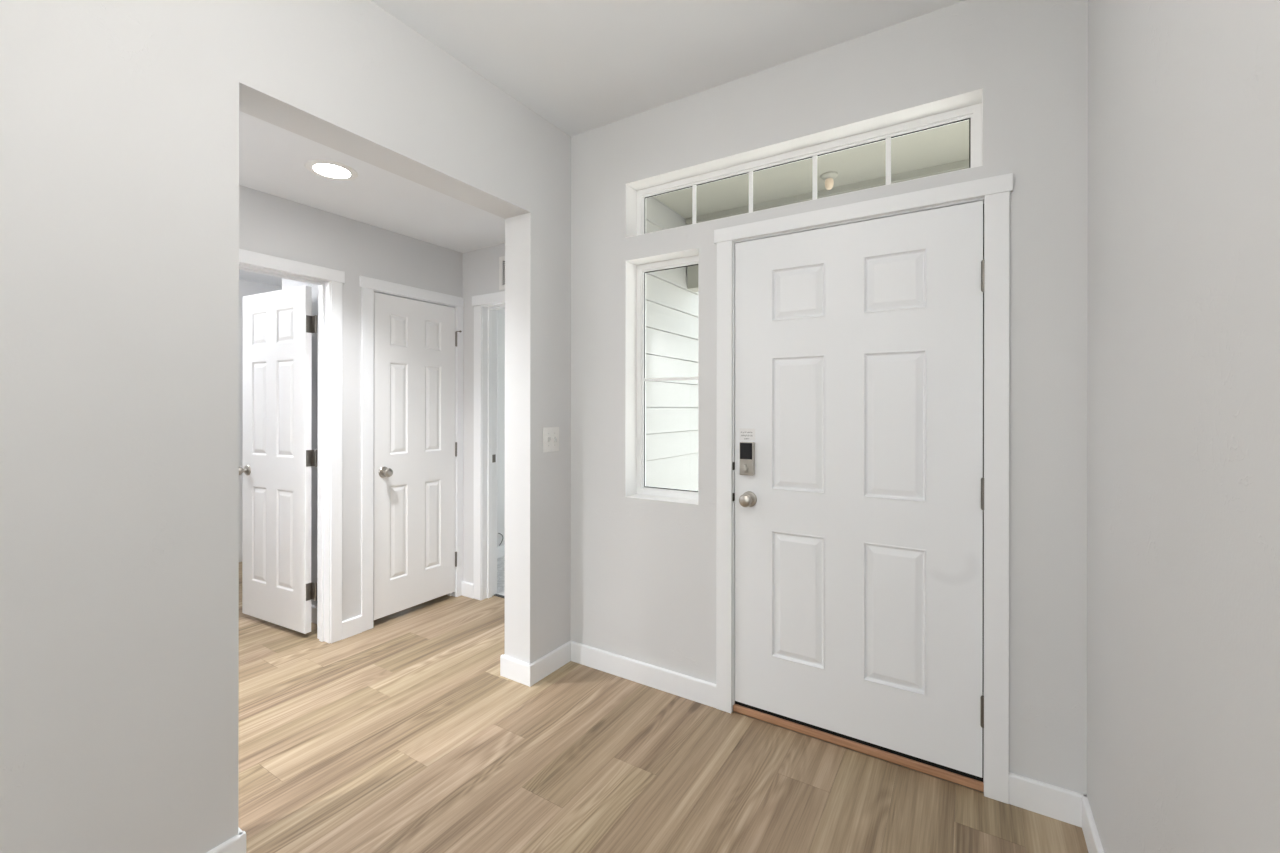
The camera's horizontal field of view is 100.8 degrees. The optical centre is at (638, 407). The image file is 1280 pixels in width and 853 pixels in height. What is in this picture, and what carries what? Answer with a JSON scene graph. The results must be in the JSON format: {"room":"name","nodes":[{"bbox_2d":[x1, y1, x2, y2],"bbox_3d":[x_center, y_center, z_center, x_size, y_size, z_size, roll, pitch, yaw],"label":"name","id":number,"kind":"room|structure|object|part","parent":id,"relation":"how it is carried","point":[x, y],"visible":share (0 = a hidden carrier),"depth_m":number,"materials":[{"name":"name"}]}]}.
{"room":"entryway","nodes":[
{"label":"entryway","id":0,"kind":"room"},
{"bbox_2d":[239,279,281,561],"bbox_3d":[-3.992,0.111,3.660,0.100,2.411,3.042,0,0,32],"label":"wall","id":1,"kind":"structure","parent":0,"point":[246,288],"depth_m":4.52,"materials":[{"name":"grey paint"}]},
{"bbox_2d":[0,0,570,852],"bbox_3d":[-1.892,-0.052,0.481,0.170,2.743,6.475,0,0,32],"label":"wall","id":2,"kind":"structure","parent":0,"point":[119,119],"depth_m":1.37,"materials":[{"name":"grey paint"}]},
{"bbox_2d":[206,827,245,852],"bbox_3d":[-2.410,1.269,-0.345,0.199,0.099,4.525,0,0,32],"label":"baseboard","id":3,"kind":"structure","parent":2,"relation":"attached to","point":[236,844],"depth_m":1.50,"materials":[{"name":"white paint"}]},
{"bbox_2d":[500,641,570,686],"bbox_3d":[-0.424,1.272,2.835,0.199,0.099,0.658,0,0,32],"label":"baseboard","id":4,"kind":"structure","parent":2,"relation":"attached to","point":[519,671],"depth_m":2.58,"materials":[{"name":"white paint"}]},
{"bbox_2d":[543,427,558,451],"bbox_3d":[-0.432,0.159,2.642,0.016,0.122,0.116,0,0,32],"label":"light switch","id":5,"kind":"object","parent":2,"relation":"attached to","point":[550,434],"visible":1,"depth_m":2.64,"materials":[{"name":"white plastic"}]},
{"bbox_2d":[282,278,317,605],"bbox_3d":[-1.848,0.114,3.641,0.677,2.411,0.802,0,0,32],"label":"wall","id":6,"kind":"structure","parent":0,"point":[286,283],"depth_m":3.26,"materials":[{"name":"grey paint"}]},
{"bbox_2d":[311,604,316,623],"bbox_3d":[-2.066,1.270,3.295,0.677,0.099,0.014,0,0,32],"label":"baseboard","id":7,"kind":"structure","parent":6,"relation":"attached to","point":[313,608],"depth_m":3.24,"materials":[{"name":"white paint"}]},
{"bbox_2d":[239,185,462,620],"bbox_3d":[-2.500,0.113,1.843,0.122,2.411,4.542,0,0,32],"label":"wall","id":8,"kind":"structure","parent":0,"point":[269,224],"depth_m":3.06,"materials":[{"name":"grey paint"}]},
{"bbox_2d":[239,286,316,633],"bbox_3d":[-2.178,0.297,3.147,0.702,1.984,0.113,0,0,28],"label":"door","id":9,"kind":"structure","parent":8,"relation":"in","point":[278,588],"depth_m":3.15,"materials":[{"name":"white wood"}]},
{"bbox_3d":[-2.316,0.776,3.242,0.160,0.585,0.020,0,0,28],"label":"panel","id":10,"kind":"part","parent":9,"relation":"part of","materials":[{"name":"white wood"}]},
{"bbox_3d":[-2.315,0.005,3.242,0.160,0.572,0.020,0,0,28],"label":"panel","id":11,"kind":"part","parent":9,"relation":"part of","materials":[{"name":"white wood"}]},
{"bbox_3d":[-2.315,-0.482,3.242,0.160,0.202,0.020,0,0,28],"label":"panel","id":12,"kind":"part","parent":9,"relation":"part of","materials":[{"name":"white wood"}]},
{"bbox_3d":[-2.075,0.776,3.116,0.175,0.585,0.020,0,0,28],"label":"panel","id":13,"kind":"part","parent":9,"relation":"part of","materials":[{"name":"white wood"}]},
{"bbox_3d":[-2.074,0.005,3.116,0.175,0.572,0.020,0,0,28],"label":"panel","id":14,"kind":"part","parent":9,"relation":"part of","materials":[{"name":"white wood"}]},
{"bbox_3d":[-2.073,-0.482,3.116,0.175,0.202,0.020,0,0,28],"label":"panel","id":15,"kind":"part","parent":9,"relation":"part of","materials":[{"name":"white wood"}]},
{"bbox_2d":[239,249,344,642],"bbox_3d":[-1.954,0.272,2.705,0.140,2.094,0.823,0,0,32],"label":"door frame","id":16,"kind":"structure","parent":8,"relation":"attached to","point":[329,281],"depth_m":2.98,"materials":[{"name":"white paint"}]},
{"bbox_3d":[-1.900,-0.742,2.672,0.016,0.066,0.823,0,0,32],"label":"head casing","id":17,"kind":"part","parent":16,"relation":"part of","materials":[{"name":"white paint"}]},
{"bbox_2d":[342,615,361,639],"bbox_3d":[-1.660,1.270,3.062,0.014,0.099,0.116,0,0,32],"label":"baseboard","id":18,"kind":"structure","parent":8,"relation":"attached to","point":[350,627],"depth_m":3.06,"materials":[{"name":"white paint"}]},
{"bbox_2d":[360,276,463,631],"bbox_3d":[-1.489,0.274,3.449,0.140,2.092,0.744,0,0,32],"label":"door frame","id":19,"kind":"structure","parent":8,"relation":"attached to","point":[369,285],"depth_m":3.16,"materials":[{"name":"white paint"}]},
{"bbox_3d":[-1.435,-0.739,3.417,0.016,0.066,0.744,0,0,32],"label":"head casing","id":20,"kind":"part","parent":19,"relation":"part of","materials":[{"name":"white paint"}]},
{"bbox_2d":[373,292,461,619],"bbox_3d":[-1.413,0.293,3.437,0.102,1.974,0.619,0,0,32],"label":"door","id":21,"kind":"structure","parent":8,"relation":"in","point":[415,562],"depth_m":3.40,"materials":[{"name":"white wood"}]},
{"bbox_3d":[-1.517,0.395,3.208,0.035,0.054,0.054,0,0,32],"label":"knob","id":22,"kind":"part","parent":21,"relation":"part of","materials":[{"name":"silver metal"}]},
{"bbox_3d":[-1.513,0.777,3.326,0.020,0.585,0.126,0,0,32],"label":"panel","id":23,"kind":"part","parent":21,"relation":"part of","materials":[{"name":"white wood"}]},
{"bbox_3d":[-1.512,0.006,3.326,0.020,0.572,0.126,0,0,32],"label":"panel","id":24,"kind":"part","parent":21,"relation":"part of","materials":[{"name":"white wood"}]},
{"bbox_3d":[-1.512,-0.481,3.326,0.020,0.202,0.126,0,0,32],"label":"panel","id":25,"kind":"part","parent":21,"relation":"part of","materials":[{"name":"white wood"}]},
{"bbox_3d":[-1.381,0.777,3.538,0.020,0.585,0.127,0,0,32],"label":"panel","id":26,"kind":"part","parent":21,"relation":"part of","materials":[{"name":"white wood"}]},
{"bbox_3d":[-1.380,0.006,3.538,0.020,0.572,0.127,0,0,32],"label":"panel","id":27,"kind":"part","parent":21,"relation":"part of","materials":[{"name":"white wood"}]},
{"bbox_3d":[-1.379,-0.481,3.538,0.020,0.202,0.127,0,0,32],"label":"panel","id":28,"kind":"part","parent":21,"relation":"part of","materials":[{"name":"white wood"}]},
{"bbox_2d":[239,111,504,286],"bbox_3d":[-2.338,-1.167,3.163,3.430,0.150,6.950,0,0,32],"label":"ceiling","id":29,"kind":"structure","parent":0,"point":[272,158],"depth_m":2.70,"materials":[{"name":"paint"}]},
{"bbox_2d":[304,159,357,180],"bbox_3d":[-1.409,-1.087,2.432,0.214,0.007,0.214,0,0,32],"label":"recessed light","id":30,"kind":"object","parent":29,"relation":"in","point":[328,169],"visible":1,"depth_m":2.42,"materials":[{"name":"white plastic"}]},
{"bbox_2d":[462,243,504,582],"bbox_3d":[-1.018,0.115,3.674,1.730,2.411,0.133,0,0,32],"label":"wall","id":31,"kind":"structure","parent":0,"point":[480,266],"depth_m":3.69,"materials":[{"name":"grey paint"}]},
{"bbox_2d":[462,581,472,597],"bbox_3d":[-1.195,1.271,3.696,0.130,0.099,0.014,0,0,32],"label":"baseboard","id":32,"kind":"structure","parent":31,"relation":"attached to","point":[467,587],"depth_m":3.69,"materials":[{"name":"white paint"}]},
{"bbox_2d":[472,291,504,599],"bbox_3d":[-0.703,0.276,3.468,0.975,2.090,0.151,0,0,32],"label":"door frame","id":33,"kind":"structure","parent":31,"relation":"attached to","point":[485,315],"depth_m":3.65,"materials":[{"name":"white paint"}]},
{"bbox_3d":[-0.738,-0.736,3.411,0.975,0.068,0.016,0,0,32],"label":"head casing","id":34,"kind":"part","parent":33,"relation":"part of","materials":[{"name":"white paint"}]},
{"bbox_3d":[-1.017,0.358,3.714,0.003,0.055,0.033,0,0,32],"label":"strike plate","id":35,"kind":"part","parent":33,"relation":"part of","materials":[{"name":"silver metal"}]},
{"bbox_2d":[499,256,504,289],"bbox_3d":[-0.751,-0.894,3.424,0.420,0.221,0.007,0,0,32],"label":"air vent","id":36,"kind":"object","parent":31,"relation":"in","point":[501,259],"visible":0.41,"depth_m":3.52,"materials":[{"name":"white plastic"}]},
{"bbox_2d":[497,309,504,546],"bbox_3d":[-1.034,0.115,5.074,0.100,2.411,2.225,0,0,32],"label":"wall","id":37,"kind":"structure","parent":0,"point":[501,312],"depth_m":4.68,"materials":[{"name":"grey paint"}]},
{"bbox_2d":[497,544,504,557],"bbox_3d":[-1.013,1.271,5.001,0.014,0.099,2.125,0,0,32],"label":"baseboard","id":38,"kind":"structure","parent":37,"relation":"attached to","point":[500,549],"depth_m":4.67,"materials":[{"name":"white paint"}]},
{"bbox_2d":[497,556,504,595],"bbox_3d":[-0.393,1.319,4.611,1.600,0.008,2.140,0,0,32],"label":"floor","id":39,"kind":"structure","parent":0,"point":[500,561],"depth_m":4.13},
{"bbox_2d":[238,562,1088,852],"bbox_3d":[-1.039,1.377,-0.056,9.050,0.126,6.469,0,0,32],"label":"floor","id":40,"kind":"structure","parent":0,"point":[405,733],"depth_m":1.92,"materials":[{"name":"brown wood"}]},
{"bbox_2d":[733,701,983,792],"bbox_3d":[0.848,1.308,2.136,0.942,0.069,0.183,0,0,32],"label":"threshold","id":41,"kind":"object","parent":40,"relation":"on","point":[958,777],"visible":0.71,"depth_m":2.02,"materials":[{"name":"brown wood"}]},
{"bbox_2d":[371,0,964,136],"bbox_3d":[0.296,-1.496,-1.162,5.620,0.150,6.305,0,0,32],"label":"ceiling","id":42,"kind":"structure","parent":0,"point":[581,66],"depth_m":2.05,"materials":[{"name":"paint"}]},
{"bbox_2d":[570,0,1087,794],"bbox_3d":[0.635,-0.049,2.251,2.241,2.743,0.155,0,0,32],"label":"wall","id":43,"kind":"structure","parent":0,"point":[643,571],"depth_m":1.92,"materials":[{"name":"grey paint"}]},
{"bbox_2d":[570,640,715,707],"bbox_3d":[-0.008,1.272,2.552,0.834,0.099,0.014,0,0,32],"label":"baseboard","id":44,"kind":"structure","parent":43,"relation":"attached to","point":[685,686],"depth_m":2.52,"materials":[{"name":"white paint"}]},
{"bbox_2d":[625,248,698,504],"bbox_3d":[0.142,-0.141,2.556,0.396,1.160,0.150,0,0,32],"label":"window","id":45,"kind":"structure","parent":43,"relation":"in","point":[636,269],"depth_m":2.64,"materials":[{"name":"white plastic"}]},
{"bbox_2d":[626,88,982,237],"bbox_3d":[0.599,-0.965,2.272,1.470,0.266,0.150,0,0,32],"label":"window","id":46,"kind":"structure","parent":43,"relation":"in","point":[969,105],"depth_m":2.19,"materials":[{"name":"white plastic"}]},
{"bbox_2d":[735,201,984,777],"bbox_3d":[0.798,0.280,2.045,0.912,1.984,0.112,0,0,32],"label":"door","id":47,"kind":"structure","parent":43,"relation":"in","point":[859,480],"depth_m":2.02,"materials":[{"name":"white wood"}]},
{"bbox_3d":[0.447,0.391,2.219,0.054,0.054,0.035,0,0,32],"label":"knob","id":48,"kind":"part","parent":47,"relation":"part of","materials":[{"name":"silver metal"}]},
{"bbox_3d":[0.651,0.777,2.161,0.218,0.528,0.022,0,0,32],"label":"panel","id":49,"kind":"part","parent":47,"relation":"part of","materials":[{"name":"white wood"}]},
{"bbox_3d":[0.651,0.066,2.161,0.218,0.552,0.022,0,0,32],"label":"panel","id":50,"kind":"part","parent":47,"relation":"part of","materials":[{"name":"white wood"}]},
{"bbox_3d":[0.652,-0.468,2.161,0.218,0.219,0.022,0,0,32],"label":"panel","id":51,"kind":"part","parent":47,"relation":"part of","materials":[{"name":"white wood"}]},
{"bbox_3d":[0.952,0.777,1.973,0.214,0.528,0.022,0,0,32],"label":"panel","id":52,"kind":"part","parent":47,"relation":"part of","materials":[{"name":"white wood"}]},
{"bbox_3d":[0.953,0.066,1.973,0.214,0.552,0.022,0,0,32],"label":"panel","id":53,"kind":"part","parent":47,"relation":"part of","materials":[{"name":"white wood"}]},
{"bbox_3d":[0.954,-0.468,1.973,0.214,0.219,0.022,0,0,32],"label":"panel","id":54,"kind":"part","parent":47,"relation":"part of","materials":[{"name":"white wood"}]},
{"bbox_2d":[714,173,1012,803],"bbox_3d":[0.832,0.271,2.115,1.074,2.102,0.177,0,0,32],"label":"door frame","id":55,"kind":"structure","parent":43,"relation":"attached to","point":[994,191],"depth_m":1.80,"materials":[{"name":"white paint"}]},
{"bbox_3d":[0.792,-0.751,2.049,1.074,0.058,0.022,0,0,32],"label":"head casing","id":56,"kind":"part","parent":55,"relation":"part of","materials":[{"name":"white paint"}]},
{"bbox_2d":[1009,772,1087,827],"bbox_3d":[1.325,1.274,1.719,0.203,0.099,0.014,0,0,32],"label":"baseboard","id":57,"kind":"structure","parent":43,"relation":"attached to","point":[1039,797],"depth_m":1.72,"materials":[{"name":"white paint"}]},
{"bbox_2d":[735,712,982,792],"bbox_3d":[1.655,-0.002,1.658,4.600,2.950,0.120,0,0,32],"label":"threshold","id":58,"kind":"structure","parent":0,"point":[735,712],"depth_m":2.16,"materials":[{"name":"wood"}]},
{"bbox_2d":[1087,0,1279,852],"bbox_3d":[0.580,-0.049,0.190,0.150,2.743,3.400,0,0,32],"label":"wall","id":59,"kind":"structure","parent":0,"point":[1183,313],"depth_m":0.91,"materials":[{"name":"grey paint"}]},
{"bbox_2d":[1082,795,1103,852],"bbox_3d":[0.508,1.273,0.233,0.014,0.099,3.400,0,0,32],"label":"baseboard","id":60,"kind":"structure","parent":59,"relation":"attached to","point":[1093,842],"depth_m":1.57,"materials":[{"name":"white paint"}]},
{"label":"outside","id":61,"kind":"structure","parent":0,"visible":0},
{"bbox_2d":[654,120,968,217],"bbox_3d":[2.048,-1.446,2.313,4.630,0.060,1.445,0,0,32],"label":"ceiling","id":62,"kind":"structure","parent":61,"point":[946,144],"depth_m":3.16,"materials":[{"name":"paint"}]},
{"bbox_2d":[686,159,968,291],"bbox_3d":[2.360,-1.154,2.813,4.630,0.523,0.165,0,0,32],"label":"porch beam","id":63,"kind":"structure","parent":62,"relation":"attached to","point":[692,271],"depth_m":3.45,"materials":[{"name":"paint"}]},
{"bbox_2d":[821,171,837,189],"bbox_3d":[1.161,-1.372,3.224,0.100,0.090,0.100,0,0,32],"label":"porch light","id":64,"kind":"object","parent":62,"relation":"attached to","point":[828,177],"visible":1,"depth_m":3.20,"materials":[{"name":"glass"}]},
{"bbox_3d":[1.161,-1.358,3.224,0.052,0.062,0.052,0,0,32],"label":"lamp glass","id":65,"kind":"part","parent":64,"relation":"part of","materials":[{"name":"beige glass"}]},
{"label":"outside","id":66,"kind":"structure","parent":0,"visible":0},
{"bbox_2d":[646,197,697,490],"bbox_3d":[0.332,-0.092,4.079,0.149,3.382,2.625,0,0,32],"label":"wall","id":67,"kind":"structure","parent":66,"point":[671,308],"depth_m":3.78,"materials":[{"name":"paint"}]}
]}

